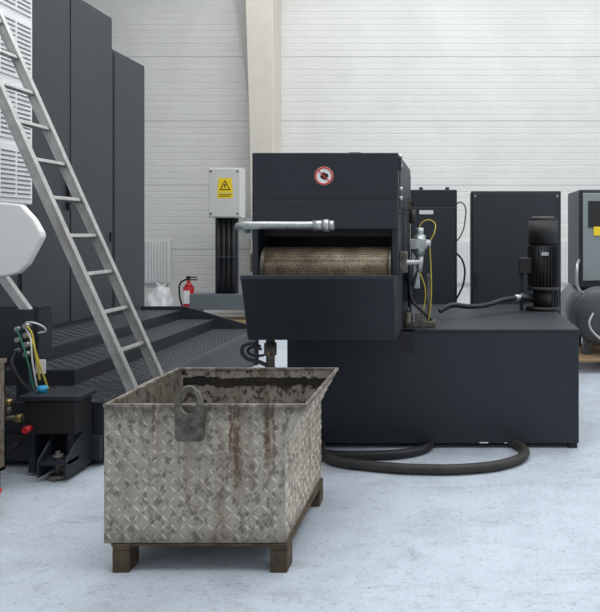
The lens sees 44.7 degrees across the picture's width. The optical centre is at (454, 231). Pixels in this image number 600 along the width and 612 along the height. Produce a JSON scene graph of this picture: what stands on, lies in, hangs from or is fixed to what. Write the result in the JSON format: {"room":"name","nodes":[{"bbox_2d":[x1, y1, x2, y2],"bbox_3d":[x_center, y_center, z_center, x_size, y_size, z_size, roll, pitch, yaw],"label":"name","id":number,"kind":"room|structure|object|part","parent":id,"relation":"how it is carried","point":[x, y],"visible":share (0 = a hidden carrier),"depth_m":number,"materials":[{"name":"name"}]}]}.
{"room":"metal workshop","nodes":[
{"label":"metal workshop","id":0,"kind":"room"},
{"bbox_2d":[246,0,280,252],"bbox_3d":[-3.230,-2.000,11.724,0.500,7.000,0.548,0,0,0],"label":"column","id":1,"kind":"structure","parent":0,"point":[263,17],"depth_m":11.45,"materials":[{"name":"paint"}]},
{"bbox_2d":[0,340,599,611],"bbox_3d":[-1.000,1.550,4.600,14.000,0.100,15.200,0,0,0],"label":"floor","id":2,"kind":"structure","parent":0,"point":[525,536],"depth_m":3.30,"materials":[{"name":"grey concrete"}]},
{"bbox_2d":[0,358,6,470],"bbox_3d":[-2.982,1.117,3.690,0.736,0.765,0.792,0,0,0],"label":"metal container","id":3,"kind":"object","parent":2,"relation":"on","point":[3,361],"visible":0.99,"depth_m":4.05,"materials":[{"name":"grey metal"}]},
{"bbox_2d":[0,9,163,391],"bbox_3d":[-2.695,-0.080,4.960,1.479,3.160,0.472,0,0,0],"label":"ladder","id":4,"kind":"object","parent":2,"relation":"on","point":[32,163],"visible":0.73,"depth_m":4.98,"materials":[{"name":"silver metal"}]},
{"bbox_3d":[-2.700,-0.080,4.750,1.461,3.160,0.026,0,0,0],"label":"rail","id":5,"kind":"part","parent":4,"relation":"part of","materials":[{"name":"metal"}]},
{"bbox_2d":[0,0,258,481],"bbox_3d":[-4.224,-0.500,6.149,4.010,4.000,3.941,0,0,0],"label":"machine","id":6,"kind":"object","parent":2,"relation":"on","point":[60,370],"visible":0.85,"depth_m":6.16,"materials":[{"name":"grey paint"}]},
{"bbox_3d":[-2.820,0.947,4.600,0.080,0.293,0.080,0,0,0],"label":"terminal post","id":7,"kind":"part","parent":6,"relation":"part of","materials":[{"name":"metal"}]},
{"bbox_3d":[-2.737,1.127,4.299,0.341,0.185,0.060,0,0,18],"label":"red valve knob","id":8,"kind":"part","parent":6,"relation":"part of","materials":[{"name":"red plastic"}]},
{"bbox_3d":[-2.493,1.350,4.330,0.015,0.240,0.300,0,0,0],"label":"foot plate","id":9,"kind":"part","parent":6,"relation":"part of","materials":[{"name":"paint"}]},
{"bbox_3d":[-2.880,1.375,4.480,1.240,0.150,0.040,0,0,0],"label":"kick plate","id":10,"kind":"part","parent":6,"relation":"part of","materials":[{"name":"black metal"}]},
{"bbox_3d":[-2.475,1.015,4.370,0.370,0.030,0.220,0,0,0],"label":"coolant pump lid","id":11,"kind":"part","parent":6,"relation":"part of","materials":[{"name":"paint"}]},
{"bbox_3d":[-2.328,1.350,4.330,0.015,0.240,0.300,0,0,0],"label":"foot plate","id":12,"kind":"part","parent":6,"relation":"part of","materials":[{"name":"paint"}]},
{"bbox_3d":[-2.885,1.170,7.915,1.330,0.660,0.030,0,0,0],"label":"step plate","id":13,"kind":"part","parent":6,"relation":"part of","materials":[{"name":"black metal"}]},
{"bbox_2d":[146,282,173,305],"bbox_3d":[-4.685,1.147,11.111,0.424,0.706,0.420,0,0,0],"label":"plastic bag","id":14,"kind":"object","parent":2,"relation":"on","point":[161,295],"visible":0.48,"depth_m":10.99,"materials":[{"name":"white plastic"}]},
{"bbox_2d":[178,276,197,306],"bbox_3d":[-4.306,1.105,11.290,0.252,0.790,0.193,0,0,31],"label":"fire extinguisher","id":15,"kind":"object","parent":2,"relation":"on","point":[188,289],"visible":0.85,"depth_m":11.24,"materials":[{"name":"red metal"}]},
{"bbox_3d":[-4.245,0.750,11.300,0.170,0.080,0.040,0,0,0],"label":"handle","id":16,"kind":"part","parent":15,"relation":"part of","materials":[{"name":"black metal"}]},
{"bbox_2d":[103,367,338,572],"bbox_3d":[-1.103,1.086,3.490,0.904,0.828,0.872,0,0,0],"label":"metal container","id":17,"kind":"object","parent":2,"relation":"on","point":[194,456],"visible":1,"depth_m":3.09,"materials":[{"name":"grey metal"}]},
{"bbox_3d":[-1.163,0.836,3.070,0.128,0.162,0.028,0,0,0],"label":"lug plate","id":18,"kind":"part","parent":17,"relation":"part of","materials":[{"name":"metal"}]},
{"bbox_3d":[-1.129,1.379,3.105,0.779,0.018,0.030,0,0,0],"label":"skid rail","id":19,"kind":"part","parent":17,"relation":"part of","materials":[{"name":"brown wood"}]},
{"bbox_3d":[-0.659,0.766,3.505,0.016,0.014,0.830,0,0,0],"label":"rim spout","id":20,"kind":"part","parent":17,"relation":"part of","materials":[{"name":"grey metal"}]},
{"bbox_2d":[225,317,245,322],"bbox_3d":[-3.450,1.431,10.935,1.100,0.139,0.630,0,0,0],"label":"wooden pallet","id":21,"kind":"object","parent":2,"relation":"on","point":[240,319],"visible":0.03,"depth_m":11.01,"materials":[{"name":"brown wood"}]},
{"bbox_2d":[190,168,244,310],"bbox_3d":[-3.550,0.185,10.921,1.100,2.350,0.358,0,0,0],"label":"enclosure","id":22,"kind":"object","parent":21,"relation":"on","point":[226,186],"visible":0.91,"depth_m":10.80,"materials":[{"name":"grey metal"}]},
{"bbox_3d":[-3.545,-0.605,10.768,0.490,0.740,0.035,0,0,0],"label":"box door","id":23,"kind":"part","parent":22,"relation":"part of","materials":[{"name":"grey metal"}]},
{"bbox_3d":[-3.530,-0.560,10.748,0.240,0.080,0.003,0,0,0],"label":"warning text plate","id":24,"kind":"part","parent":22,"relation":"part of","materials":[{"name":"yellow plastic"}]},
{"bbox_2d":[327,440,433,459],"bbox_3d":[-0.611,1.467,4.784,0.937,0.060,0.443,0,0,0],"label":"hose","id":25,"kind":"object","parent":2,"relation":"on","point":[426,447],"visible":0.56,"depth_m":4.59,"materials":[{"name":"black rubber"}]},
{"bbox_2d":[234,152,579,447],"bbox_3d":[-0.237,0.487,5.345,2.293,2.025,2.319,0,0,0],"label":"machine","id":26,"kind":"object","parent":2,"relation":"on","point":[335,276],"visible":0.94,"depth_m":4.85,"materials":[{"name":"paint"}]},
{"bbox_2d":[234,219,334,237],"bbox_3d":[-1.058,-0.020,4.406,0.646,0.120,0.388,0,0,0],"label":"outlet","id":27,"kind":"object","parent":26,"relation":"attached to","point":[254,228],"depth_m":4.39,"materials":[{"name":"metal"}]},
{"bbox_2d":[240,275,397,339],"bbox_3d":[-0.827,0.464,4.543,0.921,0.408,0.715,0,0,0],"label":"tray","id":28,"kind":"object","parent":26,"relation":"on","point":[276,307],"depth_m":4.25,"materials":[{"name":"paint"}]},
{"bbox_2d":[252,153,409,215],"bbox_3d":[-0.836,-0.315,5.125,0.939,0.390,1.250,0,0,0],"label":"hood","id":29,"kind":"object","parent":26,"relation":"attached to","point":[275,176],"depth_m":4.50,"materials":[{"name":"paint"}]},
{"bbox_2d":[404,308,410,327],"bbox_3d":[-0.330,0.601,4.900,0.050,0.142,0.050,0,0,0],"label":"spray bottle","id":30,"kind":"object","parent":26,"relation":"on","point":[407,315],"depth_m":4.88,"materials":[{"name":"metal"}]},
{"bbox_3d":[-0.320,0.350,5.010,0.100,0.300,0.020,0,0,0],"label":"mount plate","id":31,"kind":"part","parent":26,"relation":"part of","materials":[{"name":"black metal"}]},
{"bbox_3d":[-0.260,0.210,5.020,0.160,0.920,0.040,0,0,0],"label":"service frame","id":32,"kind":"part","parent":26,"relation":"part of","materials":[{"name":"metal"}]},
{"bbox_3d":[-0.152,1.079,5.675,2.023,0.773,1.650,0,0,0],"label":"tank","id":33,"kind":"part","parent":26,"relation":"part of","materials":[{"name":"metal"}]},
{"bbox_3d":[-0.152,0.682,5.675,2.031,0.020,1.658,0,0,0],"label":"tank lid","id":34,"kind":"part","parent":26,"relation":"part of","materials":[{"name":"black metal"}]},
{"bbox_2d":[517,293,536,301],"bbox_3d":[0.610,0.560,5.975,0.175,0.089,0.070,0,0,-33],"label":"outlet","id":35,"kind":"object","parent":26,"relation":"attached to","point":[527,297],"depth_m":5.96,"materials":[{"name":"black metal"}]},
{"bbox_3d":[0.760,0.269,6.050,0.300,0.807,0.300,0,0,0],"label":"motor","id":36,"kind":"part","parent":26,"relation":"part of","materials":[{"name":"black metal"}]},
{"bbox_2d":[321,439,529,474],"bbox_3d":[-0.241,1.466,4.656,1.480,0.062,0.724,0,0,0],"label":"hose","id":37,"kind":"object","parent":2,"relation":"on","point":[390,467],"visible":0.84,"depth_m":4.36,"materials":[{"name":"black rubber"}]},
{"bbox_2d":[411,187,466,303],"bbox_3d":[-0.166,0.520,7.290,0.567,1.960,0.420,0,0,0],"label":"tall cabinet","id":38,"kind":"object","parent":2,"relation":"on","point":[439,206],"visible":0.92,"depth_m":7.08,"materials":[{"name":"metal"}]},
{"bbox_3d":[-0.215,0.575,7.093,0.430,1.650,0.015,0,0,0],"label":"door","id":39,"kind":"part","parent":38,"relation":"part of","materials":[{"name":"black metal"}]},
{"bbox_2d":[470,191,560,313],"bbox_3d":[0.610,0.545,7.235,0.900,1.910,0.530,0,0,0],"label":"tall cabinet","id":40,"kind":"object","parent":2,"relation":"on","point":[498,219],"visible":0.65,"depth_m":6.99,"materials":[{"name":"metal"}]},
{"bbox_2d":[561,190,599,361],"bbox_3d":[1.760,0.510,8.160,1.280,1.980,1.480,0,0,0],"label":"air compressor","id":41,"kind":"object","parent":2,"relation":"on","point":[580,299],"visible":0.81,"depth_m":7.88,"materials":[{"name":"painted metal"},{"name":"bare steel"},{"name":"black rubber"}]},
{"bbox_3d":[1.800,0.055,7.893,0.720,0.990,0.015,0,0,0],"label":"panel","id":42,"kind":"part","parent":41,"relation":"part of","materials":[{"name":"grey metal"}]},
{"bbox_2d":[83,0,599,313],"bbox_3d":[-1.000,-2.020,12.075,14.000,7.040,0.150,0,0,0],"label":"wall","id":43,"kind":"structure","parent":0,"point":[472,95],"depth_m":12.00,"materials":[{"name":"white metal"}]},
{"bbox_2d":[144,239,170,286],"bbox_3d":[-5.305,0.800,11.956,0.890,1.360,0.085,0,0,0],"label":"radiator","id":44,"kind":"object","parent":43,"relation":"attached to","point":[157,252],"visible":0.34,"depth_m":11.93,"materials":[{"name":"white metal"}]},
{"bbox_2d":[214,314,244,316],"bbox_3d":[-1.000,1.450,11.985,13.800,0.100,0.029,0,0,0],"label":"baseboard","id":45,"kind":"structure","parent":43,"relation":"attached to","point":[221,315],"depth_m":11.97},
{"bbox_2d":[237,0,248,103],"bbox_3d":[-3.606,-3.300,11.899,0.488,4.400,0.198,0,0,0],"label":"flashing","id":46,"kind":"object","parent":43,"relation":"attached to","point":[241,4],"visible":0.22,"depth_m":11.80,"materials":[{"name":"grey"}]},
{"bbox_2d":[457,239,469,283],"bbox_3d":[0.225,0.800,11.956,1.050,1.360,0.085,0,0,0],"label":"radiator","id":47,"kind":"object","parent":43,"relation":"attached to","point":[463,245],"visible":0.16,"depth_m":11.94,"materials":[{"name":"white metal"}]},
{"bbox_2d":[561,239,568,283],"bbox_3d":[1.925,0.800,11.956,0.750,1.360,0.085,0,0,0],"label":"radiator","id":48,"kind":"object","parent":43,"relation":"attached to","point":[564,242],"visible":0.12,"depth_m":11.92,"materials":[{"name":"white metal"}]}
]}

